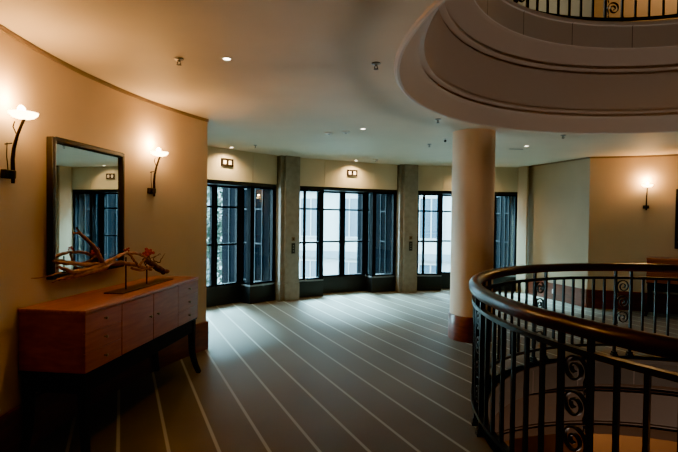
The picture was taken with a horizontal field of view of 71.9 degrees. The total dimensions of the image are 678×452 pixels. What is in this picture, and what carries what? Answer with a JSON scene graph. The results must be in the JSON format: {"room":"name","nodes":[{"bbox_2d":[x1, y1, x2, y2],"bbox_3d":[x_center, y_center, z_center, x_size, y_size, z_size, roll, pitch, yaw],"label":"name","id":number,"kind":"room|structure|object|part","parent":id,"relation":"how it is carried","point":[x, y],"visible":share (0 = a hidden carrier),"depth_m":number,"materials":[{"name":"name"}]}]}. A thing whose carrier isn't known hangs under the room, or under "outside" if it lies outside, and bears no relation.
{"room":"hotel atrium landing","nodes":[
{"label":"hotel atrium landing","id":0,"kind":"room"},
{"bbox_2d":[0,31,207,416],"bbox_3d":[-0.966,0.180,1.560,1.925,2.760,8.225,0,1,-22],"label":"wall","id":1,"kind":"structure","parent":0,"point":[70,105],"depth_m":3.75,"materials":[{"name":"beige paint"}]},
{"bbox_2d":[0,105,38,183],"bbox_3d":[-1.996,-0.512,2.931,0.194,0.491,0.162,1,1,-4],"label":"wall sconce","id":2,"kind":"object","parent":1,"relation":"attached to","point":[20,113],"visible":1,"depth_m":2.92,"materials":[{"name":"white glass"}]},
{"bbox_3d":[-2.061,-0.325,2.930,0.067,0.060,0.090,1,1,-4],"label":"wall plate","id":3,"kind":"part","parent":2,"relation":"part of","materials":[{"name":"black plastic"}]},
{"bbox_3d":[-2.011,-0.473,2.931,0.091,0.412,0.025,1,1,-4],"label":"arm","id":4,"kind":"part","parent":2,"relation":"part of","materials":[{"name":"brown metal"}]},
{"bbox_3d":[-1.990,-0.722,2.928,0.048,0.072,0.048,1,1,-4],"label":"bulb","id":5,"kind":"part","parent":2,"relation":"part of","materials":[{"name":"beige glass"}]},
{"bbox_3d":[-1.979,-0.689,2.929,0.162,0.042,0.162,1,1,-4],"label":"lamp shade","id":6,"kind":"part","parent":2,"relation":"part of","materials":[{"name":"white glass"}]},
{"bbox_2d":[46,136,124,279],"bbox_3d":[-2.022,-0.135,3.795,0.053,1.033,0.922,1,1,6],"label":"mirror","id":7,"kind":"object","parent":1,"relation":"attached to","point":[85,183],"visible":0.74,"depth_m":3.68,"materials":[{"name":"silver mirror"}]},
{"bbox_2d":[0,321,208,451],"bbox_3d":[-0.897,1.393,1.621,1.788,0.335,7.996,0,1,-22],"label":"baseboard","id":8,"kind":"structure","parent":1,"relation":"attached to","point":[52,410],"depth_m":3.56,"materials":[{"name":"red wood"}]},
{"bbox_2d":[0,24,208,121],"bbox_3d":[-0.872,-1.181,1.569,1.775,0.035,7.991,0,1,-22],"label":"trim","id":9,"kind":"structure","parent":1,"relation":"attached to","point":[5,30],"depth_m":3.81,"materials":[{"name":"brown"}]},
{"bbox_2d":[147,148,167,196],"bbox_3d":[-1.818,-0.542,4.700,0.194,0.491,0.162,1,1,15],"label":"wall sconce","id":10,"kind":"object","parent":1,"relation":"attached to","point":[158,152],"visible":1,"depth_m":4.69,"materials":[{"name":"white glass"}]},
{"bbox_3d":[-1.881,-0.356,4.720,0.067,0.060,0.090,1,1,15],"label":"wall plate","id":11,"kind":"part","parent":10,"relation":"part of","materials":[{"name":"black plastic"}]},
{"bbox_3d":[-1.832,-0.503,4.705,0.091,0.412,0.025,1,1,15],"label":"arm","id":12,"kind":"part","parent":10,"relation":"part of","materials":[{"name":"brown metal"}]},
{"bbox_3d":[-1.801,-0.720,4.692,0.162,0.042,0.162,1,1,15],"label":"lamp shade","id":13,"kind":"part","parent":10,"relation":"part of","materials":[{"name":"white glass"}]},
{"bbox_2d":[274,155,299,300],"bbox_3d":[-1.444,1.528,9.621,0.414,8.160,1.716,0,1,-37],"label":"pillar","id":14,"kind":"structure","parent":0,"point":[287,190],"depth_m":8.90,"materials":[{"name":"concrete"}]},
{"bbox_2d":[291,243,294,253],"bbox_3d":[-0.874,0.427,8.942,0.076,0.200,0.018,0,1,-37],"label":"panel","id":15,"kind":"object","parent":14,"relation":"attached to","point":[292,244],"visible":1,"depth_m":8.93,"materials":[{"name":"black plastic"}]},
{"bbox_2d":[0,0,677,166],"bbox_3d":[3.303,-1.182,3.279,14.700,0.001,14.700,1,1,0],"label":"ceiling","id":16,"kind":"structure","parent":0,"point":[298,71],"depth_m":3.73,"materials":[{"name":"paint"}]},
{"bbox_2d":[174,57,183,65],"bbox_3d":[-1.181,-1.212,3.451,0.070,0.047,0.070,1,1,-5],"label":"sprinkler","id":17,"kind":"object","parent":16,"relation":"attached to","point":[179,59],"visible":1,"depth_m":3.44,"materials":[{"name":"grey metal"}]},
{"bbox_2d":[222,57,231,60],"bbox_3d":[-0.824,-1.230,3.437,0.074,0.005,0.074,1,1,0],"label":"recessed light","id":18,"kind":"object","parent":16,"relation":"in","point":[223,58],"visible":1,"depth_m":3.43,"materials":[{"name":"white plastic"}]},
{"bbox_2d":[371,62,380,69],"bbox_3d":[0.277,-1.196,3.501,0.070,0.047,0.070,1,1,-7],"label":"sprinkler","id":19,"kind":"object","parent":16,"relation":"attached to","point":[372,63],"visible":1,"depth_m":3.49,"materials":[{"name":"grey metal"}]},
{"bbox_2d":[29,289,677,451],"bbox_3d":[3.271,1.578,3.329,18.200,0.001,18.200,1,1,0],"label":"floor","id":20,"kind":"structure","parent":0,"point":[356,371],"depth_m":4.49,"materials":[{"name":"carpet"}]},
{"bbox_2d":[18,276,200,451],"bbox_3d":[-1.756,1.023,3.913,0.503,0.989,1.808,1,1,6],"label":"sideboard","id":21,"kind":"object","parent":20,"relation":"on","point":[74,344],"visible":1,"depth_m":3.15,"materials":[{"name":"brown wood"}]},
{"bbox_3d":[-2.071,1.247,3.096,0.060,0.555,0.103,1,1,6],"label":"leg","id":22,"kind":"part","parent":21,"relation":"part of","materials":[{"name":"black wood"}]},
{"bbox_3d":[-1.657,1.255,3.048,0.103,0.559,0.104,1,1,6],"label":"leg","id":23,"kind":"part","parent":21,"relation":"part of","materials":[{"name":"black wood"}]},
{"bbox_2d":[31,227,172,293],"bbox_3d":[-1.759,0.265,3.749,0.169,0.533,1.775,1,1,5],"label":"driftwood sculpture","id":24,"kind":"object","parent":21,"relation":"on","point":[96,267],"visible":1,"depth_m":3.72,"materials":[{"name":"brown wood"}]},
{"bbox_3d":[-1.748,0.389,3.833,0.011,0.267,0.011,2,1,39],"label":"stand post","id":25,"kind":"part","parent":24,"relation":"part of","materials":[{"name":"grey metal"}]},
{"bbox_3d":[-1.725,0.521,4.094,0.160,0.010,0.880,1,1,5],"label":"stand plate","id":26,"kind":"part","parent":24,"relation":"part of","materials":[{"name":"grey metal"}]},
{"bbox_3d":[-1.716,0.438,4.172,0.011,0.157,0.011,2,1,39],"label":"stand post","id":27,"kind":"part","parent":24,"relation":"part of","materials":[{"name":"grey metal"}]},
{"bbox_3d":[-1.619,0.633,3.213,0.018,0.126,0.409,1,1,7],"label":"drawer","id":28,"kind":"part","parent":21,"relation":"part of","materials":[{"name":"brown wood"}]},
{"bbox_3d":[-1.620,0.761,3.215,0.018,0.126,0.409,1,1,7],"label":"drawer","id":29,"kind":"part","parent":21,"relation":"part of","materials":[{"name":"brown wood"}]},
{"bbox_3d":[-1.622,0.889,3.217,0.018,0.126,0.409,1,1,7],"label":"drawer","id":30,"kind":"part","parent":21,"relation":"part of","materials":[{"name":"brown wood"}]},
{"bbox_3d":[-1.775,1.008,3.915,0.465,0.140,1.760,1,1,6],"label":"stand frame","id":31,"kind":"part","parent":21,"relation":"part of","materials":[{"name":"black wood"}]},
{"bbox_3d":[-1.571,0.754,3.646,0.018,0.378,0.450,1,1,7],"label":"door","id":32,"kind":"part","parent":21,"relation":"part of","materials":[{"name":"brown wood"}]},
{"bbox_3d":[-1.877,1.219,4.788,0.060,0.555,0.103,1,1,6],"label":"leg","id":33,"kind":"part","parent":21,"relation":"part of","materials":[{"name":"black wood"}]},
{"bbox_3d":[-1.520,0.746,4.096,0.018,0.378,0.444,1,1,6],"label":"door","id":34,"kind":"part","parent":21,"relation":"part of","materials":[{"name":"brown wood"}]},
{"bbox_3d":[-1.468,0.611,4.537,0.018,0.126,0.439,1,1,6],"label":"drawer","id":35,"kind":"part","parent":21,"relation":"part of","materials":[{"name":"brown wood"}]},
{"bbox_3d":[-1.469,0.739,4.539,0.018,0.126,0.439,1,1,6],"label":"drawer","id":36,"kind":"part","parent":21,"relation":"part of","materials":[{"name":"brown wood"}]},
{"bbox_3d":[-1.471,0.867,4.542,0.018,0.126,0.439,1,1,6],"label":"drawer","id":37,"kind":"part","parent":21,"relation":"part of","materials":[{"name":"brown wood"}]},
{"bbox_3d":[-1.464,1.227,4.741,0.103,0.559,0.104,1,1,6],"label":"leg","id":38,"kind":"part","parent":21,"relation":"part of","materials":[{"name":"black wood"}]},
{"bbox_2d":[448,128,495,342],"bbox_3d":[1.791,0.124,6.282,0.596,2.764,0.596,1,1,0],"label":"column","id":39,"kind":"structure","parent":20,"relation":"on","point":[473,150],"depth_m":6.05,"materials":[{"name":"paint"}]},
{"bbox_2d":[469,263,677,451],"bbox_3d":[3.278,1.029,3.319,4.553,1.098,4.553,0,1,-42],"label":"balustrade","id":40,"kind":"object","parent":20,"relation":"on","point":[666,346],"visible":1,"depth_m":2.90,"materials":[{"name":"black metal"}]},
{"bbox_3d":[1.069,1.041,3.630,0.060,1.012,0.060,1,1,8],"label":"post","id":41,"kind":"part","parent":40,"relation":"part of","materials":[{"name":"black metal"}]},
{"bbox_3d":[1.051,1.044,3.451,0.060,1.012,0.060,1,1,3],"label":"post","id":42,"kind":"part","parent":40,"relation":"part of","materials":[{"name":"black metal"}]},
{"bbox_3d":[1.392,1.028,4.510,0.060,1.012,0.060,1,1,32],"label":"post","id":43,"kind":"part","parent":40,"relation":"part of","materials":[{"name":"black metal"}]},
{"bbox_3d":[1.493,1.027,4.657,0.060,1.012,0.060,1,1,37],"label":"post","id":44,"kind":"part","parent":40,"relation":"part of","materials":[{"name":"black metal"}]},
{"bbox_3d":[2.201,1.024,5.272,0.060,1.012,0.060,0,1,-29],"label":"post","id":45,"kind":"part","parent":40,"relation":"part of","materials":[{"name":"black metal"}]},
{"bbox_3d":[3.273,1.448,3.326,4.502,0.030,4.502,1,1,0],"label":"rail","id":46,"kind":"part","parent":40,"relation":"part of","materials":[{"name":"black metal"}]},
{"bbox_3d":[2.361,1.024,5.352,0.060,1.012,0.060,0,1,-24],"label":"post","id":47,"kind":"part","parent":40,"relation":"part of","materials":[{"name":"black metal"}]},
{"bbox_3d":[1.194,1.062,2.525,0.060,1.012,0.060,0,1,-21],"label":"post","id":48,"kind":"part","parent":40,"relation":"part of","materials":[{"name":"black metal"}]},
{"bbox_3d":[3.283,0.526,3.310,4.554,0.092,4.554,1,1,0],"label":"handrail","id":49,"kind":"part","parent":40,"relation":"part of","materials":[{"name":"brown wood"}]},
{"bbox_3d":[3.282,0.653,3.312,4.502,0.030,4.502,1,1,0],"label":"rail","id":50,"kind":"part","parent":40,"relation":"part of","materials":[{"name":"brown wood"}]},
{"bbox_3d":[1.264,1.066,2.360,0.060,1.012,0.060,0,1,-25],"label":"post","id":51,"kind":"part","parent":40,"relation":"part of","materials":[{"name":"black metal"}]},
{"bbox_3d":[3.278,1.031,5.549,0.060,1.012,0.060,1,1,0],"label":"post","id":52,"kind":"part","parent":40,"relation":"part of","materials":[{"name":"black metal"}]},
{"bbox_3d":[3.456,1.034,5.542,0.060,1.012,0.060,1,1,5],"label":"post","id":53,"kind":"part","parent":40,"relation":"part of","materials":[{"name":"black metal"}]},
{"bbox_2d":[644,256,677,315],"bbox_3d":[6.031,1.047,7.575,1.808,0.989,0.503,1,1,33],"label":"sideboard","id":54,"kind":"object","parent":20,"relation":"on","point":[661,284],"visible":0.67,"depth_m":7.78,"materials":[{"name":"brown wood"}]},
{"bbox_3d":[5.204,1.247,7.874,0.104,0.559,0.103,1,1,33],"label":"leg","id":55,"kind":"part","parent":54,"relation":"part of","materials":[{"name":"black wood"}]},
{"bbox_3d":[5.352,0.887,7.761,0.409,0.126,0.018,1,1,33],"label":"drawer","id":56,"kind":"part","parent":54,"relation":"part of","materials":[{"name":"brown wood"}]},
{"bbox_3d":[6.041,1.032,7.590,1.760,0.140,0.465,1,1,33],"label":"stand frame","id":57,"kind":"part","parent":54,"relation":"part of","materials":[{"name":"black wood"}]},
{"bbox_3d":[5.355,0.631,7.757,0.409,0.126,0.018,1,1,33],"label":"drawer","id":58,"kind":"part","parent":54,"relation":"part of","materials":[{"name":"brown wood"}]},
{"bbox_3d":[5.354,0.759,7.759,0.409,0.126,0.018,1,1,33],"label":"drawer","id":59,"kind":"part","parent":54,"relation":"part of","materials":[{"name":"brown wood"}]},
{"bbox_2d":[395,164,417,291],"bbox_3d":[1.283,1.536,10.936,0.414,8.160,1.716,0,1,-15],"label":"pillar","id":60,"kind":"structure","parent":0,"point":[406,219],"depth_m":10.10,"materials":[{"name":"concrete"}]},
{"bbox_2d":[298,158,397,297],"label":"wall","id":61,"kind":"structure","parent":60,"relation":"attached to","point":[375,185],"depth_m":9.98,"materials":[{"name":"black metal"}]},
{"bbox_3d":[-0.668,1.089,9.540,0.583,0.030,0.412,0,1,-26],"label":"sill","id":62,"kind":"part","parent":61,"relation":"part of","materials":[{"name":"grey metal"}]},
{"bbox_3d":[-0.589,0.175,9.381,0.575,1.811,0.079,0,1,-26],"label":"sash","id":63,"kind":"part","parent":61,"relation":"part of","materials":[{"name":"black metal"}]},
{"bbox_3d":[-0.408,0.173,9.623,0.040,1.805,0.210,0,1,-26],"label":"return sash","id":64,"kind":"part","parent":61,"relation":"part of","materials":[{"name":"white glass"}]},
{"bbox_3d":[0.044,1.088,10.039,1.140,0.030,0.130,0,1,-26],"label":"sill","id":65,"kind":"part","parent":61,"relation":"part of","materials":[{"name":"black metal"}]},
{"bbox_2d":[347,169,357,176],"bbox_3d":[0.274,-1.095,9.658,0.236,0.135,0.022,0,1,-25],"label":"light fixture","id":66,"kind":"object","parent":61,"relation":"attached to","point":[349,172],"visible":1,"depth_m":9.65,"materials":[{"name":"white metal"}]},
{"bbox_3d":[0.655,0.176,10.134,0.040,1.805,0.210,0,1,-26],"label":"return sash","id":67,"kind":"part","parent":61,"relation":"part of","materials":[{"name":"black metal"}]},
{"bbox_3d":[0.878,1.093,10.284,0.583,0.030,0.412,0,1,-26],"label":"sill","id":68,"kind":"part","parent":61,"relation":"part of","materials":[{"name":"grey metal"}]},
{"bbox_3d":[0.957,0.179,10.124,0.575,1.809,0.079,0,1,-26],"label":"sash","id":69,"kind":"part","parent":61,"relation":"part of","materials":[{"name":"black metal"}]},
{"bbox_2d":[409,241,412,250],"bbox_3d":[1.551,0.434,10.092,0.076,0.200,0.018,0,1,-14],"label":"panel","id":70,"kind":"object","parent":60,"relation":"attached to","point":[410,242],"visible":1,"depth_m":10.09,"materials":[{"name":"black plastic"}]},
{"bbox_2d":[394,0,677,133],"bbox_3d":[3.310,-1.782,3.268,5.799,1.238,5.799,0,1,-42],"label":"balcony","id":71,"kind":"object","parent":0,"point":[505,64],"depth_m":5.57,"materials":[{"name":"paint"}]},
{"bbox_2d":[515,433,582,451],"bbox_3d":[4.314,4.076,9.613,0.160,2.760,2.020,0,1,-16],"label":"wall","id":72,"kind":"structure","parent":0,"point":[549,440],"depth_m":9.56,"materials":[{"name":"paint"}]},
{"bbox_2d":[523,0,591,16],"bbox_3d":[4.407,-3.952,9.467,0.160,2.900,2.020,0,1,-16],"label":"wall","id":73,"kind":"structure","parent":0,"point":[575,4],"depth_m":9.15,"materials":[{"name":"beige paint"}]},
{"bbox_2d":[527,159,589,288],"bbox_3d":[4.376,0.095,9.686,0.160,2.760,2.301,0,1,-14],"label":"wall","id":74,"kind":"structure","parent":0,"point":[558,193],"depth_m":9.29,"materials":[{"name":"beige paint"}]},
{"bbox_2d":[417,166,517,290],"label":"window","id":75,"kind":"structure","parent":74,"relation":"in","point":[432,180],"depth_m":10.40,"materials":[{"name":"black metal"}]},
{"bbox_3d":[1.994,0.186,10.395,0.575,1.811,0.079,1,1,-3],"label":"sash","id":76,"kind":"part","parent":75,"relation":"part of","materials":[{"name":"black metal"}]},
{"bbox_3d":[2.253,0.187,10.550,0.040,1.805,0.210,1,1,-3],"label":"return sash","id":77,"kind":"part","parent":75,"relation":"part of","materials":[{"name":"white glass"}]},
{"bbox_3d":[3.706,0.204,10.499,0.575,1.809,0.079,1,1,-4],"label":"sash","id":78,"kind":"part","parent":75,"relation":"part of","materials":[{"name":"black metal"}]},
{"bbox_2d":[516,166,528,292],"bbox_3d":[4.016,0.080,10.239,0.040,2.760,0.300,0,1,-17],"label":"pillar","id":79,"kind":"structure","parent":74,"relation":"attached to","point":[523,172],"depth_m":10.20,"materials":[{"name":"beige paint"}]},
{"bbox_2d":[526,278,586,307],"bbox_3d":[4.252,1.309,9.496,0.028,0.335,1.946,0,1,-17],"label":"baseboard","id":80,"kind":"structure","parent":74,"relation":"attached to","point":[568,289],"depth_m":9.13,"materials":[{"name":"red wood"}]},
{"bbox_2d":[529,157,589,166],"bbox_3d":[4.290,-1.268,9.452,0.012,0.030,1.946,0,1,-17],"label":"trim","id":81,"kind":"structure","parent":74,"relation":"attached to","point":[585,157],"depth_m":9.20,"materials":[{"name":"brown"}]},
{"bbox_2d":[483,356,677,451],"bbox_3d":[3.264,2.197,3.340,5.799,1.238,5.799,0,1,-42],"label":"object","id":82,"kind":"structure","parent":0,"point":[664,393],"depth_m":5.82,"materials":[{"name":"paint"}]},
{"bbox_2d":[584,433,676,451],"bbox_3d":[3.509,4.191,2.813,11.120,2.760,9.871,0,1,-25],"label":"wall","id":83,"kind":"structure","parent":0,"point":[601,442],"depth_m":8.40,"materials":[{"name":"paint"}]},
{"bbox_2d":[587,156,677,294],"bbox_3d":[7.303,0.201,5.683,1.785,2.760,7.952,0,1,-31],"label":"wall","id":84,"kind":"structure","parent":0,"point":[621,230],"depth_m":8.34,"materials":[{"name":"beige paint"}]},
{"bbox_2d":[586,289,677,313],"bbox_3d":[7.207,1.413,5.662,1.649,0.335,7.731,0,1,-31],"label":"baseboard","id":85,"kind":"structure","parent":84,"relation":"attached to","point":[661,298],"depth_m":8.32,"materials":[{"name":"red wood"}]},
{"bbox_2d":[590,154,677,157],"bbox_3d":[7.245,-1.163,5.616,1.635,0.030,7.726,0,1,-31],"label":"trim","id":86,"kind":"structure","parent":84,"relation":"attached to","point":[666,154],"depth_m":8.29,"materials":[{"name":"brown wood"}]},
{"bbox_2d":[642,182,652,209],"bbox_3d":[5.385,-0.522,8.166,0.162,0.491,0.194,1,1,23],"label":"wall sconce","id":87,"kind":"object","parent":84,"relation":"attached to","point":[647,184],"visible":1,"depth_m":8.18,"materials":[{"name":"white glass"}]},
{"bbox_2d":[674,189,677,248],"bbox_3d":[6.172,-0.113,7.790,0.922,1.033,0.053,1,1,32],"label":"mirror","id":88,"kind":"object","parent":84,"relation":"attached to","point":[676,204],"visible":1,"depth_m":8.01,"materials":[{"name":"silver metal"}]},
{"bbox_2d":[594,0,677,20],"bbox_3d":[3.602,-3.838,2.667,11.120,2.900,9.871,0,1,-25],"label":"wall","id":89,"kind":"structure","parent":0,"point":[642,5],"depth_m":8.26,"materials":[{"name":"beige paint"}]},
{"label":"floor","id":90,"kind":"structure","parent":0,"visible":0},
{"bbox_2d":[513,0,677,20],"bbox_3d":[3.324,-2.950,3.246,5.253,1.098,5.253,0,1,-44],"label":"balustrade","id":91,"kind":"object","parent":90,"relation":"on","point":[605,8],"visible":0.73,"depth_m":5.79,"materials":[{"name":"black metal"}]},
{"bbox_3d":[3.324,-2.954,5.827,0.060,1.012,0.060,1,1,0],"label":"post","id":92,"kind":"part","parent":91,"relation":"part of","materials":[{"name":"black metal"}]},
{"bbox_3d":[3.319,-2.531,3.254,5.202,0.030,5.202,1,1,0],"label":"rail","id":93,"kind":"part","parent":91,"relation":"part of","materials":[{"name":"black metal"}]},
{"bbox_3d":[3.531,-2.952,5.818,0.060,1.012,0.060,1,1,5],"label":"post","id":94,"kind":"part","parent":91,"relation":"part of","materials":[{"name":"black metal"}]},
{"label":"outside","id":95,"kind":"structure","parent":0,"visible":0},
{"bbox_3d":[-0.062,5.382,27.102,80.000,0.150,36.000,1,1,0],"label":"street","id":96,"kind":"object","parent":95,"visible":0},
{"bbox_2d":[206,187,221,284],"bbox_3d":[-4.324,1.746,16.201,2.597,7.424,2.589,1,1,0],"label":"street tree","id":97,"kind":"object","parent":96,"relation":"on","point":[219,222],"visible":0.16,"depth_m":15.81,"materials":[{"name":"green plant"}]},
{"bbox_2d":[207,187,451,283],"bbox_3d":[0.115,-1.742,24.351,60.000,14.200,1.221,1,1,14],"label":"office building","id":98,"kind":"structure","parent":96,"relation":"on","point":[331,200],"depth_m":23.87,"materials":[{"name":"grey concrete"}]},
{"bbox_3d":[-1.493,2.789,24.399,1.080,1.940,0.020,1,1,14],"label":"pane","id":99,"kind":"part","parent":98,"relation":"part of","materials":[{"name":"clear glass"}]},
{"bbox_3d":[-1.455,-0.460,24.339,1.080,1.940,0.020,1,1,14],"label":"pane","id":100,"kind":"part","parent":98,"relation":"part of","materials":[{"name":"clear glass"}]},
{"bbox_3d":[0.496,2.821,23.903,1.080,1.940,0.020,1,1,14],"label":"pane","id":101,"kind":"part","parent":98,"relation":"part of","materials":[{"name":"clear glass"}]},
{"bbox_3d":[0.534,-0.428,23.844,1.080,1.940,0.020,1,1,14],"label":"pane","id":102,"kind":"part","parent":98,"relation":"part of","materials":[{"name":"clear glass"}]},
{"bbox_3d":[4.474,2.886,22.911,1.080,1.940,0.020,1,1,14],"label":"pane","id":103,"kind":"part","parent":98,"relation":"part of","materials":[{"name":"clear glass"}]},
{"bbox_3d":[4.512,-0.364,22.852,1.080,1.940,0.020,1,1,14],"label":"pane","id":104,"kind":"part","parent":98,"relation":"part of","materials":[{"name":"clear glass"}]},
{"bbox_3d":[-2.371,0.075,6.450,1.563,2.760,1.864,1,1,0],"label":"wall","id":105,"kind":"structure","parent":0,"visible":0},
{"bbox_2d":[206,146,276,306],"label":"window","id":106,"kind":"structure","parent":105,"relation":"in","point":[248,187],"depth_m":8.64,"materials":[{"name":"black metal"}]},
{"bbox_3d":[-2.255,1.093,8.320,0.130,0.030,1.140,2,1,42],"label":"sill","id":107,"kind":"part","parent":106,"relation":"part of","materials":[{"name":"black metal"}]},
{"bbox_2d":[221,158,233,166],"bbox_3d":[-1.919,-1.091,8.033,0.022,0.135,0.236,2,1,42],"label":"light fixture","id":108,"kind":"object","parent":106,"relation":"attached to","point":[224,161],"visible":1,"depth_m":8.02,"materials":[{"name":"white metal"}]},
{"bbox_3d":[-1.730,0.175,8.634,0.210,1.805,0.040,2,1,42],"label":"return sash","id":109,"kind":"part","parent":106,"relation":"part of","materials":[{"name":"black metal"}]},
{"bbox_3d":[-1.575,1.091,8.862,0.412,0.030,0.583,2,1,42],"label":"sill","id":110,"kind":"part","parent":106,"relation":"part of","materials":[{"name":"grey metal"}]},
{"bbox_3d":[-1.447,0.177,8.739,0.079,1.809,0.575,2,1,42],"label":"sash","id":111,"kind":"part","parent":106,"relation":"part of","materials":[{"name":"black metal"}]}
]}

